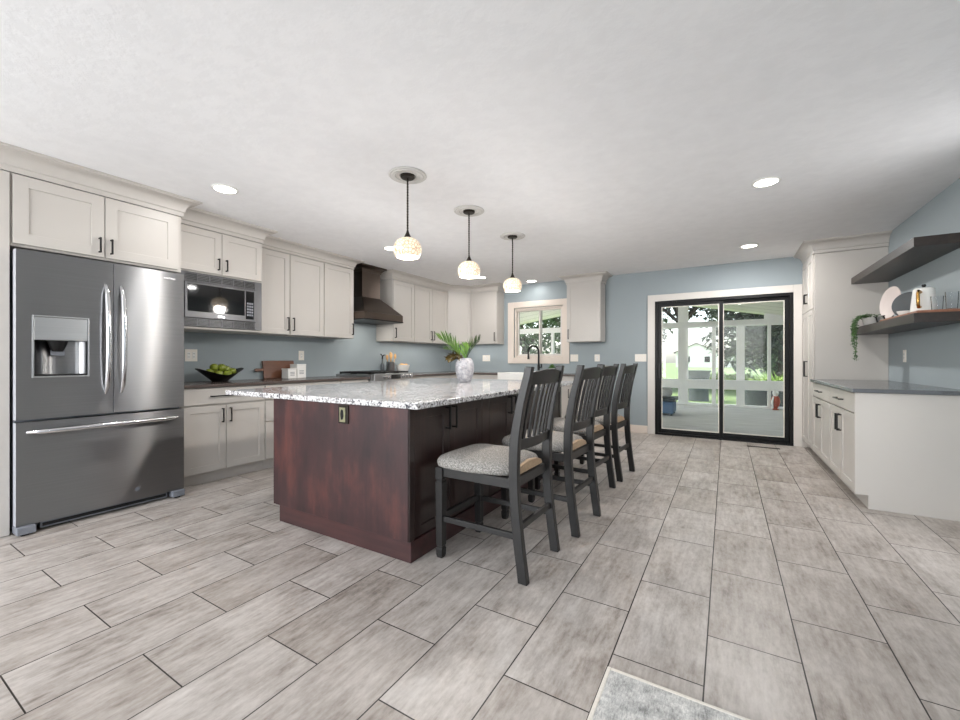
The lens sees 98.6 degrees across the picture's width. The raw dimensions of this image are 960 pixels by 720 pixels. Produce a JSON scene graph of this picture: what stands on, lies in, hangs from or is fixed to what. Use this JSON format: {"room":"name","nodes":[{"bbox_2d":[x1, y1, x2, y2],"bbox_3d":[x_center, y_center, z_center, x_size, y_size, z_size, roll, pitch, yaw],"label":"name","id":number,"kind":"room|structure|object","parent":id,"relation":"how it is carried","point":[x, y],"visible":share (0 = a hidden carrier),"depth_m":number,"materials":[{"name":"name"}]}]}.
{"room":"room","nodes":[
{"label":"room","id":0,"kind":"room"},
{"bbox_2d":[184,248,450,381],"bbox_3d":[-3.256,-0.117,4.309,0.150,2.595,10.060,0,0,31],"label":"wall","id":1,"kind":"structure","parent":0,"point":[322,357],"depth_m":5.70,"materials":[{"name":"blue paint"}]},
{"bbox_2d":[0,141,202,272],"bbox_3d":[-3.318,-1.095,3.173,0.888,0.639,1.758,0,0,31],"label":"upper cabinet","id":2,"kind":"object","parent":1,"relation":"attached to","point":[46,217],"visible":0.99,"depth_m":3.11,"materials":[{"name":"paint"}]},
{"bbox_2d":[185,349,196,360],"bbox_3d":[-3.095,-0.050,4.423,0.009,0.130,0.120,0,0,31],"label":"power outlet","id":3,"kind":"object","parent":1,"relation":"attached to","point":[190,354],"visible":1,"depth_m":4.42,"materials":[{"name":"plastic"}]},
{"bbox_2d":[181,207,277,333],"bbox_3d":[-2.762,-0.856,4.299,0.688,1.116,0.970,0,0,31],"label":"upper cabinet","id":4,"kind":"object","parent":1,"relation":"attached to","point":[203,251],"visible":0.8,"depth_m":4.12,"materials":[{"name":"paint"}]},
{"bbox_2d":[177,270,261,330],"bbox_3d":[-2.754,-0.574,4.225,0.474,0.512,0.810,0,0,31],"label":"microwave","id":5,"kind":"object","parent":4,"relation":"in","point":[210,301],"visible":0.87,"depth_m":4.10,"materials":[{"name":"metal"}]},
{"bbox_2d":[247,235,328,337],"bbox_3d":[-2.420,-0.860,5.091,0.473,1.109,0.970,0,0,31],"label":"upper cabinet","id":6,"kind":"object","parent":1,"relation":"attached to","point":[292,286],"visible":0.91,"depth_m":5.03,"materials":[{"name":"paint"}]},
{"bbox_2d":[299,351,303,359],"bbox_3d":[-2.411,-0.060,5.569,0.009,0.125,0.082,0,0,31],"label":"power outlet","id":7,"kind":"object","parent":1,"relation":"attached to","point":[301,353],"visible":1,"depth_m":5.57,"materials":[{"name":"plastic"}]},
{"bbox_2d":[309,252,364,338],"bbox_3d":[-2.011,-0.860,5.776,0.473,1.109,0.624,0,0,31],"label":"upper cabinet","id":8,"kind":"object","parent":1,"relation":"attached to","point":[338,276],"visible":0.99,"depth_m":5.65,"materials":[{"name":"paint"}]},
{"bbox_2d":[354,263,402,324],"bbox_3d":[-1.657,-0.995,6.260,0.591,0.839,0.804,0,0,31],"label":"range hood","id":9,"kind":"object","parent":1,"relation":"attached to","point":[368,306],"visible":0.81,"depth_m":6.16,"materials":[{"name":"black metal"}]},
{"bbox_2d":[376,279,413,342],"bbox_3d":[-1.391,-0.796,6.876,0.411,0.983,0.519,0,0,31],"label":"upper cabinet","id":10,"kind":"object","parent":1,"relation":"attached to","point":[399,295],"visible":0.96,"depth_m":6.72,"materials":[{"name":"paint"}]},
{"bbox_2d":[399,285,447,343],"bbox_3d":[-1.006,-0.796,7.520,0.411,0.983,0.977,0,0,31],"label":"upper cabinet","id":11,"kind":"object","parent":1,"relation":"attached to","point":[430,305],"visible":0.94,"depth_m":7.38,"materials":[{"name":"paint"}]},
{"bbox_2d":[380,269,504,292],"bbox_3d":[-0.654,-1.352,7.359,2.621,0.124,0.820,0,0,-33],"label":"crown molding","id":12,"kind":"structure","parent":1,"relation":"attached to","point":[394,274],"depth_m":7.51,"materials":[{"name":"paint"}]},
{"bbox_2d":[0,0,959,285],"bbox_3d":[-0.444,-1.565,2.548,7.085,0.300,10.520,0,0,31],"label":"ceiling","id":13,"kind":"structure","parent":0,"point":[619,137],"depth_m":2.36,"materials":[{"name":"paint"}]},
{"bbox_2d":[211,184,238,193],"bbox_3d":[-2.104,-1.409,3.404,0.200,0.010,0.200,0,0,31],"label":"recessed light","id":14,"kind":"object","parent":13,"relation":"in","point":[222,188],"visible":1,"depth_m":3.40,"materials":[{"name":"plastic"}]},
{"bbox_2d":[383,246,393,250],"bbox_3d":[-1.124,-1.409,5.214,0.200,0.010,0.200,0,0,31],"label":"recessed light","id":15,"kind":"object","parent":13,"relation":"in","point":[390,248],"visible":0.61,"depth_m":5.20,"materials":[{"name":"plastic"}]},
{"bbox_2d":[388,166,426,259],"bbox_3d":[-0.554,-1.100,3.155,0.290,0.628,0.290,0,0,31],"label":"pendant lamp","id":16,"kind":"object","parent":13,"relation":"hanging from","point":[406,247],"visible":1,"depth_m":3.10,"materials":[{"name":"glass"}]},
{"bbox_2d":[454,205,483,278],"bbox_3d":[-0.104,-1.100,3.906,0.290,0.628,0.290,0,0,31],"label":"pendant lamp","id":17,"kind":"object","parent":13,"relation":"hanging from","point":[468,269],"visible":1,"depth_m":3.86,"materials":[{"name":"white"}]},
{"bbox_2d":[500,232,524,291],"bbox_3d":[0.371,-1.100,4.701,0.290,0.628,0.290,0,0,31],"label":"pendant lamp","id":18,"kind":"object","parent":13,"relation":"hanging from","point":[512,284],"visible":1,"depth_m":4.64,"materials":[{"name":"white"}]},
{"bbox_2d":[740,243,758,247],"bbox_3d":[3.323,-1.409,5.097,0.200,0.010,0.200,0,0,31],"label":"recessed light","id":19,"kind":"object","parent":13,"relation":"in","point":[751,245],"visible":1,"depth_m":5.07,"materials":[{"name":"plastic"}]},
{"bbox_2d":[751,176,781,187],"bbox_3d":[2.267,-1.409,3.270,0.200,0.010,0.200,0,0,31],"label":"recessed light","id":20,"kind":"object","parent":13,"relation":"in","point":[766,181],"visible":1,"depth_m":3.25,"materials":[{"name":"white ceramic"}]},
{"bbox_2d":[0,431,959,719],"bbox_3d":[-0.480,1.240,2.488,7.085,0.120,10.380,0,0,31],"label":"floor","id":21,"kind":"structure","parent":0,"point":[753,583],"depth_m":1.97,"materials":[{"name":"tile"}]},
{"bbox_2d":[0,170,9,536],"bbox_3d":[-3.659,-0.044,2.698,0.790,2.448,0.641,0,0,31],"label":"pantry cabinet","id":22,"kind":"object","parent":21,"relation":"on","point":[4,175],"visible":1,"depth_m":2.75,"materials":[{"name":"paint"}]},
{"bbox_2d":[10,248,184,536],"bbox_3d":[-3.162,0.217,3.366,0.939,1.925,0.994,0,0,31],"label":"refrigerator","id":23,"kind":"object","parent":21,"relation":"on","point":[97,347],"visible":1,"depth_m":3.06,"materials":[{"name":"grey metal"}]},
{"bbox_2d":[179,385,264,487],"bbox_3d":[-2.782,0.722,4.253,0.711,0.917,0.789,0,0,31],"label":"base cabinet","id":24,"kind":"object","parent":21,"relation":"on","point":[224,435],"visible":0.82,"depth_m":4.04,"materials":[{"name":"paint"}]},
{"bbox_2d":[184,376,369,388],"bbox_3d":[-2.406,0.247,4.895,0.707,0.030,2.287,0,0,31],"label":"countertop","id":25,"kind":"structure","parent":24,"relation":"on","point":[197,384],"depth_m":4.56,"materials":[{"name":"laminate"}]},
{"bbox_2d":[195,368,243,381],"bbox_3d":[-2.786,0.159,4.424,0.295,0.146,0.476,0,0,31],"label":"fruit bowl","id":26,"kind":"object","parent":25,"relation":"on","point":[214,377],"visible":0.97,"depth_m":4.33,"materials":[{"name":"ceramic"}]},
{"bbox_2d":[218,364,225,370],"bbox_3d":[-2.771,0.082,4.427,0.080,0.080,0.082,0,0,-14],"label":"apple","id":27,"kind":"object","parent":26,"relation":"in","point":[221,367],"visible":0.94,"depth_m":4.40,"materials":[{"name":"green plant"}]},
{"label":"apple","id":28,"kind":"object","parent":26,"relation":"in","visible":0},
{"bbox_2d":[209,364,217,370],"bbox_3d":[-2.818,0.077,4.371,0.082,0.080,0.080,0,0,-13],"label":"apple","id":29,"kind":"object","parent":28,"relation":"on","point":[214,367],"visible":1,"depth_m":4.34,"materials":[{"name":"green plant"}]},
{"bbox_2d":[254,361,293,378],"bbox_3d":[-2.583,0.121,5.207,0.059,0.223,0.529,0,0,31],"label":"cutting board","id":30,"kind":"object","parent":25,"relation":"on","point":[271,369],"visible":0.88,"depth_m":5.17,"materials":[{"name":"brown wood"}]},
{"bbox_2d":[282,368,296,378],"bbox_3d":[-2.407,0.169,5.205,0.128,0.125,0.128,0,0,28],"label":"canister","id":31,"kind":"object","parent":25,"relation":"on","point":[287,373],"visible":0.99,"depth_m":5.16,"materials":[{"name":"white ceramic"}]},
{"bbox_2d":[290,364,305,377],"bbox_3d":[-2.360,0.142,5.352,0.140,0.178,0.140,0,0,28],"label":"canister","id":32,"kind":"object","parent":25,"relation":"on","point":[301,368],"visible":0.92,"depth_m":5.31,"materials":[{"name":"white ceramic"}]},
{"bbox_2d":[262,381,340,468],"bbox_3d":[-2.320,0.722,5.028,0.711,0.917,1.012,0,0,31],"label":"base cabinet","id":33,"kind":"object","parent":21,"relation":"on","point":[268,462],"visible":0.1,"depth_m":4.49,"materials":[{"name":"paint"}]},
{"bbox_2d":[341,379,367,382],"bbox_3d":[-1.937,0.722,5.669,0.711,0.917,0.477,0,0,31],"label":"base cabinet","id":34,"kind":"object","parent":21,"relation":"on","point":[360,380],"visible":0.06,"depth_m":5.48,"materials":[{"name":"paint"}]},
{"bbox_2d":[336,370,412,381],"bbox_3d":[-1.558,0.673,6.200,0.817,1.014,0.808,0,0,31],"label":"gas range","id":35,"kind":"object","parent":21,"relation":"on","point":[375,375],"visible":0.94,"depth_m":5.95,"materials":[{"name":"silver metal"}]},
{"bbox_2d":[336,373,387,375],"bbox_3d":[-1.600,0.216,6.225,0.720,0.022,0.808,0,0,31],"label":"cooktop","id":36,"kind":"object","parent":35,"relation":"in","point":[349,374],"depth_m":5.86,"materials":[{"name":"silver metal"}]},
{"bbox_2d":[274,387,563,562],"bbox_3d":[-0.275,0.732,3.827,1.334,0.897,2.630,0,0,31],"label":"kitchen island","id":37,"kind":"object","parent":21,"relation":"on","point":[367,482],"visible":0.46,"depth_m":2.67,"materials":[{"name":"brown wood"}]},
{"bbox_2d":[338,405,348,423],"bbox_3d":[-0.879,0.349,2.647,0.092,0.118,0.016,0,0,31],"label":"power outlet","id":38,"kind":"object","parent":37,"relation":"attached to","point":[343,410],"visible":1,"depth_m":2.64,"materials":[{"name":"brown plastic"}]},
{"bbox_2d":[339,407,344,421],"bbox_3d":[-0.884,0.351,2.646,0.052,0.093,0.008,0,0,31],"label":"socket","id":39,"kind":"object","parent":38,"relation":"attached to","point":[341,409],"depth_m":2.64,"materials":[{"name":"beige plastic"}]},
{"bbox_2d":[225,378,572,409],"bbox_3d":[-0.495,0.263,4.023,1.995,0.038,2.780,0,0,31],"label":"island countertop","id":40,"kind":"structure","parent":37,"relation":"on","point":[421,393],"depth_m":3.14,"materials":[{"name":"stone"}]},
{"bbox_2d":[455,358,473,381],"bbox_3d":[-0.168,0.113,4.526,0.208,0.262,0.208,0,0,31],"label":"vase","id":41,"kind":"object","parent":40,"relation":"on","point":[464,368],"visible":0.95,"depth_m":4.45,"materials":[{"name":"ceramic"}]},
{"bbox_2d":[434,330,460,356],"bbox_3d":[-0.345,-0.065,4.488,0.317,0.519,0.302,0,0,31],"label":"frond","id":42,"kind":"object","parent":41,"relation":"in","point":[444,339],"visible":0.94,"depth_m":4.45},
{"bbox_2d":[442,345,459,351],"bbox_3d":[-0.306,-0.005,4.557,0.303,0.400,0.201,0,0,31],"label":"frond","id":43,"kind":"object","parent":41,"relation":"in","point":[448,347],"visible":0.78,"depth_m":4.58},
{"bbox_2d":[444,351,462,362],"bbox_3d":[-0.269,0.037,4.528,0.242,0.296,0.186,0,0,1],"label":"leafy sprig","id":44,"kind":"object","parent":41,"relation":"in","point":[448,358],"visible":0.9,"depth_m":4.49,"materials":[{"name":"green plant"}]},
{"bbox_2d":[459,342,470,357],"bbox_3d":[-0.156,-0.005,4.500,0.167,0.399,0.089,0,0,-43],"label":"frond","id":45,"kind":"object","parent":41,"relation":"in","point":[466,349],"visible":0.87,"depth_m":4.48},
{"bbox_2d":[464,334,479,356],"bbox_3d":[-0.086,-0.046,4.514,0.219,0.480,0.219,0,0,31],"label":"frond","id":46,"kind":"object","parent":41,"relation":"in","point":[476,340],"visible":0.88,"depth_m":4.49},
{"bbox_2d":[413,374,456,378],"bbox_3d":[-1.010,0.722,7.220,0.711,0.917,1.497,0,0,31],"label":"base cabinet","id":47,"kind":"object","parent":21,"relation":"on","point":[454,375],"visible":0.04,"depth_m":7.10,"materials":[{"name":"paint"}]},
{"bbox_2d":[413,371,574,376],"bbox_3d":[0.210,0.247,6.860,3.184,0.030,2.123,0,0,31],"label":"countertop","id":48,"kind":"structure","parent":47,"relation":"on","point":[442,372],"depth_m":7.28,"materials":[{"name":"stone"}]},
{"bbox_2d":[380,354,384,369],"bbox_3d":[-1.598,0.064,6.767,0.068,0.335,0.080,0,0,14],"label":"oil bottle","id":49,"kind":"object","parent":48,"relation":"on","point":[382,367],"visible":0.8,"depth_m":6.74,"materials":[{"name":"glass"}]},
{"bbox_2d":[386,362,394,370],"bbox_3d":[-1.474,0.129,6.797,0.146,0.205,0.146,0,0,31],"label":"utensil crock","id":50,"kind":"object","parent":48,"relation":"on","point":[390,366],"visible":0.59,"depth_m":6.74,"materials":[{"name":"ceramic"}]},
{"bbox_2d":[395,365,409,370],"bbox_3d":[-1.315,0.157,7.005,0.250,0.150,0.250,0,0,31],"label":"mixing bowl","id":51,"kind":"object","parent":48,"relation":"on","point":[398,367],"visible":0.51,"depth_m":6.91,"materials":[{"name":"white ceramic"}]},
{"bbox_2d":[498,372,523,379],"bbox_3d":[0.825,0.349,7.213,0.924,0.262,0.482,0,0,31],"label":"sink","id":52,"kind":"object","parent":48,"relation":"in","point":[501,375],"visible":0.23,"depth_m":7.13,"materials":[{"name":"white ceramic"}]},
{"bbox_2d":[527,345,541,369],"bbox_3d":[0.970,-0.019,7.402,0.278,0.502,0.079,0,0,-18],"label":"faucet","id":53,"kind":"object","parent":48,"relation":"on","point":[538,365],"visible":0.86,"depth_m":7.42,"materials":[{"name":"black metal"}]},
{"bbox_2d":[472,374,497,378],"bbox_3d":[-0.150,0.722,7.925,1.464,0.917,0.664,0,0,31],"label":"base cabinet","id":54,"kind":"object","parent":21,"relation":"on","point":[475,376],"visible":0.06,"depth_m":7.44,"materials":[{"name":"paint"}]},
{"bbox_2d":[435,366,563,585],"bbox_3d":[0.120,0.607,2.509,0.678,1.145,0.526,0,0,32],"label":"counter stool","id":55,"kind":"object","parent":21,"relation":"on","point":[478,464],"visible":1,"depth_m":2.38,"materials":[{"name":"grey paint"}]},
{"bbox_2d":[437,444,537,475],"bbox_3d":[0.061,0.598,2.544,0.532,0.081,0.516,0,0,32],"label":"seat cushion","id":56,"kind":"object","parent":55,"relation":"on","point":[475,459],"depth_m":2.39,"materials":[{"name":"fabric"}]},
{"bbox_2d":[501,365,604,537],"bbox_3d":[0.541,0.607,3.093,0.678,1.145,0.526,0,0,34],"label":"counter stool","id":57,"kind":"object","parent":21,"relation":"on","point":[565,442],"visible":0.87,"depth_m":2.90,"materials":[{"name":"grey paint"}]},
{"bbox_2d":[502,429,582,451],"bbox_3d":[0.485,0.598,3.132,0.532,0.081,0.516,0,0,34],"label":"seat cushion","id":58,"kind":"object","parent":57,"relation":"on","point":[559,444],"depth_m":2.94,"materials":[{"name":"fabric"}]},
{"bbox_2d":[535,364,618,500],"bbox_3d":[0.879,0.607,3.785,0.678,1.145,0.526,0,0,35],"label":"counter stool","id":59,"kind":"object","parent":21,"relation":"on","point":[610,372],"visible":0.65,"depth_m":3.74,"materials":[{"name":"grey paint"}]},
{"bbox_2d":[537,417,600,433],"bbox_3d":[0.822,0.598,3.823,0.532,0.081,0.516,0,0,35],"label":"seat cushion","id":60,"kind":"object","parent":59,"relation":"on","point":[558,424],"depth_m":3.64,"materials":[{"name":"fabric"}]},
{"bbox_2d":[561,376,604,417],"bbox_3d":[1.614,0.722,6.871,0.764,0.917,0.664,0,0,31],"label":"base cabinet","id":61,"kind":"object","parent":21,"relation":"on","point":[565,390],"visible":0.23,"depth_m":6.67,"materials":[{"name":"paint"}]},
{"bbox_2d":[564,363,637,481],"bbox_3d":[1.269,0.607,4.350,0.678,1.145,0.526,0,0,35],"label":"counter stool","id":62,"kind":"object","parent":21,"relation":"on","point":[617,421],"visible":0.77,"depth_m":4.13,"materials":[{"name":"grey paint"}]},
{"bbox_2d":[564,411,621,423],"bbox_3d":[1.212,0.598,4.388,0.532,0.081,0.516,0,0,35],"label":"seat cushion","id":63,"kind":"object","parent":62,"relation":"on","point":[599,419],"depth_m":4.13,"materials":[{"name":"fabric"}]},
{"bbox_2d":[587,666,750,719],"bbox_3d":[0.591,1.174,0.171,1.620,0.010,2.310,0,0,31],"label":"rug","id":64,"kind":"object","parent":21,"relation":"on","point":[621,695],"visible":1,"depth_m":1.40,"materials":[{"name":"fabric"}]},
{"bbox_2d":[793,230,891,458],"bbox_3d":[4.395,-0.117,5.077,0.766,2.594,0.891,0,0,31],"label":"pantry cabinet","id":65,"kind":"object","parent":21,"relation":"on","point":[830,302],"visible":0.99,"depth_m":4.82,"materials":[{"name":"paint"}]},
{"bbox_2d":[813,383,959,520],"bbox_3d":[3.765,0.721,3.963,0.704,0.919,1.900,0,0,31],"label":"base cabinet","id":66,"kind":"object","parent":21,"relation":"on","point":[897,453],"visible":1,"depth_m":3.19,"materials":[{"name":"paint"}]},
{"bbox_2d":[810,379,959,395],"bbox_3d":[3.765,0.244,3.948,0.691,0.032,1.925,0,0,31],"label":"countertop","id":67,"kind":"structure","parent":66,"relation":"on","point":[857,386],"depth_m":3.42,"materials":[{"name":"grey stone"}]},
{"bbox_2d":[451,257,802,425],"bbox_3d":[2.274,-0.117,6.953,6.635,2.595,0.150,0,0,31],"label":"wall","id":68,"kind":"structure","parent":0,"point":[626,295],"depth_m":6.73,"materials":[{"name":"blue paint"}]},
{"bbox_2d":[435,292,470,344],"bbox_3d":[-0.479,-0.796,8.142,0.685,0.983,0.626,0,0,31],"label":"upper cabinet","id":69,"kind":"object","parent":68,"relation":"attached to","point":[459,304],"visible":0.61,"depth_m":7.92,"materials":[{"name":"paint"}]},
{"bbox_2d":[483,355,489,360],"bbox_3d":[0.123,-0.035,8.144,0.170,0.120,0.009,0,0,31],"label":"power outlet","id":70,"kind":"object","parent":68,"relation":"attached to","point":[485,357],"visible":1,"depth_m":8.14,"materials":[{"name":"plastic"}]},
{"bbox_2d":[471,291,503,344],"bbox_3d":[0.136,-0.796,7.943,0.570,0.983,0.338,0,0,31],"label":"upper cabinet","id":71,"kind":"object","parent":68,"relation":"attached to","point":[487,308],"visible":0.94,"depth_m":7.81,"materials":[{"name":"paint"}]},
{"bbox_2d":[508,298,569,363],"bbox_3d":[1.056,-0.512,7.580,1.210,1.155,0.022,0,0,31],"label":"trim","id":72,"kind":"structure","parent":68,"relation":"attached to","point":[565,359],"depth_m":7.56,"materials":[{"name":"paint"}]},
{"bbox_2d":[515,305,562,357],"bbox_3d":[1.101,-0.512,7.647,0.966,0.931,0.100,0,0,31],"label":"window","id":73,"kind":"structure","parent":68,"relation":"in","point":[540,309],"depth_m":7.63,"materials":[{"name":"paint"}]},
{"bbox_2d":[570,354,577,361],"bbox_3d":[1.650,-0.035,7.229,0.140,0.125,0.014,0,0,31],"label":"light switch","id":74,"kind":"object","parent":68,"relation":"attached to","point":[573,357],"visible":1,"depth_m":7.23,"materials":[{"name":"plastic"}]},
{"bbox_2d":[558,271,612,342],"bbox_3d":[1.769,-0.860,6.938,0.812,1.109,0.388,0,0,31],"label":"upper cabinet","id":75,"kind":"object","parent":68,"relation":"attached to","point":[585,292],"visible":1,"depth_m":6.84,"materials":[{"name":"paint"}]},
{"bbox_2d":[594,354,599,360],"bbox_3d":[1.995,-0.035,7.026,0.090,0.120,0.009,0,0,31],"label":"power outlet","id":76,"kind":"object","parent":68,"relation":"attached to","point":[596,356],"visible":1,"depth_m":7.02,"materials":[{"name":"plastic"}]},
{"bbox_2d":[610,424,647,433],"bbox_3d":[2.400,1.117,6.779,0.660,0.125,0.018,0,0,31],"label":"baseboard","id":77,"kind":"structure","parent":68,"relation":"attached to","point":[633,428],"depth_m":6.68,"materials":[{"name":"paint"}]},
{"bbox_2d":[635,354,645,361],"bbox_3d":[2.595,-0.035,6.665,0.175,0.120,0.014,0,0,31],"label":"light switch","id":78,"kind":"object","parent":68,"relation":"attached to","point":[638,357],"visible":1,"depth_m":6.67,"materials":[{"name":"plastic"}]},
{"bbox_2d":[655,292,793,445],"bbox_3d":[3.560,0.126,6.142,1.763,2.106,0.162,0,0,31],"label":"door","id":79,"kind":"structure","parent":68,"relation":"in","point":[787,439],"depth_m":6.10,"materials":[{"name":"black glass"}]},
{"bbox_2d":[648,284,809,447],"bbox_3d":[3.564,0.075,6.083,2.047,2.210,0.020,0,0,31],"label":"trim","id":80,"kind":"structure","parent":68,"relation":"attached to","point":[797,289],"depth_m":5.88,"materials":[{"name":"paint"}]},
{"bbox_2d":[520,306,782,408],"bbox_3d":[4.998,-0.174,11.295,9.400,2.714,0.140,0,0,31],"label":"wall","id":81,"kind":"structure","parent":0,"point":[682,383],"depth_m":10.60,"materials":[{"name":"paint"}]},
{"bbox_2d":[520,301,782,324],"bbox_3d":[3.780,-1.235,9.256,9.800,1.240,5.330,0,0,31],"label":"ceiling","id":82,"kind":"structure","parent":0,"point":[775,308],"depth_m":10.12,"materials":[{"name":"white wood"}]},
{"bbox_2d":[662,404,782,436],"bbox_3d":[3.727,1.232,9.166,9.400,0.096,5.120,0,0,31],"label":"floor","id":83,"kind":"structure","parent":0,"point":[758,421],"depth_m":8.21,"materials":[{"name":"concrete"}]},
{"bbox_2d":[662,396,677,415],"bbox_3d":[3.831,0.995,9.185,1.000,0.370,0.680,0,0,31],"label":"ottoman","id":84,"kind":"object","parent":83,"relation":"on","point":[668,404],"visible":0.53,"depth_m":8.75,"materials":[{"name":"blue fabric"}]},
{"bbox_2d":[662,387,671,397],"bbox_3d":[3.797,0.709,9.205,0.860,0.200,0.560,0,0,31],"label":"cushion","id":85,"kind":"object","parent":84,"relation":"on","point":[666,391],"visible":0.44,"depth_m":8.81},
{"bbox_2d":[771,390,779,409],"bbox_3d":[6.993,0.941,9.764,0.191,0.477,0.171,0,0,31],"label":"ornament","id":86,"kind":"object","parent":83,"relation":"on","point":[775,400],"visible":1,"depth_m":9.73,"materials":[{"name":"ceramic"}]},
{"bbox_2d":[875,178,959,388],"bbox_3d":[2.440,-0.117,0.907,0.150,2.595,10.060,0,0,31],"label":"wall","id":87,"kind":"structure","parent":0,"point":[932,353],"depth_m":3.61,"materials":[{"name":"blue paint"}]},
{"bbox_2d":[851,232,959,283],"bbox_3d":[3.943,-0.906,3.882,0.318,0.073,1.849,0,0,31],"label":"floating shelf","id":88,"kind":"object","parent":87,"relation":"attached to","point":[917,252],"visible":1,"depth_m":3.54,"materials":[{"name":"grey wood"}]},
{"bbox_2d":[851,311,959,334],"bbox_3d":[3.943,-0.325,3.882,0.318,0.073,1.849,0,0,31],"label":"floating shelf","id":89,"kind":"object","parent":87,"relation":"attached to","point":[914,321],"visible":0.89,"depth_m":3.39,"materials":[{"name":"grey wood"}]},
{"bbox_2d":[850,314,882,360],"bbox_3d":[4.100,-0.239,4.382,0.272,0.523,0.190,0,0,31],"label":"trailing plant","id":90,"kind":"object","parent":89,"relation":"on","point":[866,319],"visible":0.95,"depth_m":4.38,"materials":[{"name":"green plant"}]},
{"bbox_2d":[880,308,959,320],"bbox_3d":[3.719,-0.372,3.504,0.268,0.022,0.910,0,0,31],"label":"serving board","id":91,"kind":"object","parent":89,"relation":"on","point":[936,310],"visible":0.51,"depth_m":3.16,"materials":[{"name":"brown wood"}]},
{"bbox_2d":[891,292,911,315],"bbox_3d":[3.939,-0.508,3.792,0.038,0.239,0.240,0,0,-21],"label":"plate","id":92,"kind":"object","parent":91,"relation":"on","point":[902,302],"visible":0.56,"depth_m":3.84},
{"bbox_2d":[897,310,909,314],"bbox_3d":[3.702,-0.405,3.595,0.104,0.042,0.104,0,0,31],"label":"bowl","id":93,"kind":"object","parent":91,"relation":"on","point":[907,311],"visible":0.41,"depth_m":3.58,"materials":[{"name":"white ceramic"}]},
{"bbox_2d":[910,284,937,311],"bbox_3d":[3.631,-0.502,3.379,0.162,0.236,0.239,0,0,31],"label":"kettle","id":94,"kind":"object","parent":91,"relation":"on","point":[920,300],"visible":0.84,"depth_m":3.32,"materials":[{"name":"white ceramic"}]},
{"bbox_2d":[945,291,958,308],"bbox_3d":[3.558,-0.449,3.111,0.072,0.130,0.072,0,0,31],"label":"tumbler","id":95,"kind":"object","parent":91,"relation":"on","point":[958,291],"visible":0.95,"depth_m":3.12,"materials":[{"name":"clear glass"}]},
{"bbox_3d":[4.044,-0.448,4.056,0.211,0.174,0.144,0,0,17],"label":"easel","id":96,"kind":"object","parent":89,"relation":"on","visible":0},
{"bbox_2d":[880,286,900,317],"bbox_3d":[4.038,-0.567,4.058,0.052,0.314,0.316,0,0,17],"label":"plate","id":97,"kind":"object","parent":96,"relation":"on","point":[890,294],"visible":0.72,"depth_m":4.09,"materials":[{"name":"ceramic"}]},
{"label":"outside","id":98,"kind":"structure","parent":0,"visible":0},
{"bbox_2d":[662,363,766,404],"bbox_3d":[54.451,1.430,91.179,320.000,0.001,187.600,0,0,31],"label":"ground","id":99,"kind":"structure","parent":98,"point":[669,370],"depth_m":38.07,"materials":[{"name":"plant"}]},
{"bbox_2d":[520,317,559,357],"bbox_3d":[2.567,-2.358,27.501,6.924,7.595,7.571,0,0,43],"label":"tree","id":100,"kind":"object","parent":99,"relation":"on","point":[523,341],"visible":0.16,"depth_m":26.37,"materials":[{"name":"green plant"}]},
{"bbox_2d":[524,317,559,353],"bbox_3d":[6.738,-2.428,25.906,7.772,7.736,6.674,0,0,22],"label":"tree","id":101,"kind":"object","parent":99,"relation":"on","point":[545,320],"visible":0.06,"depth_m":25.41,"materials":[{"name":"green plant"}]},
{"bbox_2d":[662,308,675,345],"bbox_3d":[7.458,-0.995,21.101,4.427,4.901,5.080,0,0,16],"label":"tree","id":102,"kind":"object","parent":99,"relation":"on","point":[664,335],"visible":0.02,"depth_m":20.18,"materials":[{"name":"green plant"}]},
{"bbox_2d":[662,306,729,322],"bbox_3d":[10.927,-3.419,21.076,9.151,9.709,10.081,0,0,42],"label":"tree","id":103,"kind":"object","parent":99,"relation":"on","point":[692,311],"visible":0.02,"depth_m":21.84,"materials":[{"name":"green plant"}]},
{"bbox_2d":[688,370,710,401],"bbox_3d":[7.687,0.900,14.511,0.840,1.060,0.840,0,0,31],"label":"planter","id":104,"kind":"object","parent":99,"relation":"on","point":[702,395],"visible":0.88,"depth_m":14.25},
{"bbox_2d":[674,343,748,367],"bbox_3d":[46.006,-0.970,82.012,12.900,4.800,8.600,0,0,31],"label":"house","id":105,"kind":"structure","parent":99,"relation":"on","point":[698,356],"depth_m":79.55,"materials":[{"name":"white"}]},
{"bbox_2d":[709,373,727,379],"bbox_3d":[12.980,1.133,22.503,2.015,1.109,1.969,0,0,31],"label":"shrub","id":106,"kind":"object","parent":99,"relation":"on","point":[725,374],"visible":0.13,"depth_m":22.17,"materials":[{"name":"green plant"}]},
{"bbox_2d":[700,308,782,377],"bbox_3d":[11.459,-2.506,15.466,7.375,7.886,7.722,0,0,31],"label":"tree","id":107,"kind":"object","parent":99,"relation":"on","point":[777,334],"visible":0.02,"depth_m":15.69,"materials":[{"name":"green plant"}]},
{"bbox_2d":[724,371,759,390],"bbox_3d":[12.553,1.069,19.884,2.222,1.169,2.231,0,0,31],"label":"shrub","id":108,"kind":"object","parent":99,"relation":"on","point":[731,376],"visible":0.22,"depth_m":19.66,"materials":[{"name":"green plant"}]},
{"bbox_2d":[725,329,777,378],"bbox_3d":[19.388,-1.374,27.390,5.938,5.638,6.487,0,0,8],"label":"tree","id":109,"kind":"object","parent":99,"relation":"on","point":[774,368],"visible":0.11,"depth_m":27.55,"materials":[{"name":"green plant"}]},
{"bbox_2d":[745,390,772,405],"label":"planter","id":110,"kind":"object","parent":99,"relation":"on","point":[755,397],"depth_m":10.55,"materials":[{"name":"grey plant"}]},
{"bbox_2d":[747,372,782,380],"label":"planter","id":111,"kind":"object","parent":99,"relation":"on","point":[762,378],"depth_m":10.80,"materials":[{"name":"green plant"}]},
{"bbox_2d":[778,391,782,406],"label":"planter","id":112,"kind":"object","parent":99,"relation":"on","point":[780,395],"depth_m":10.25,"materials":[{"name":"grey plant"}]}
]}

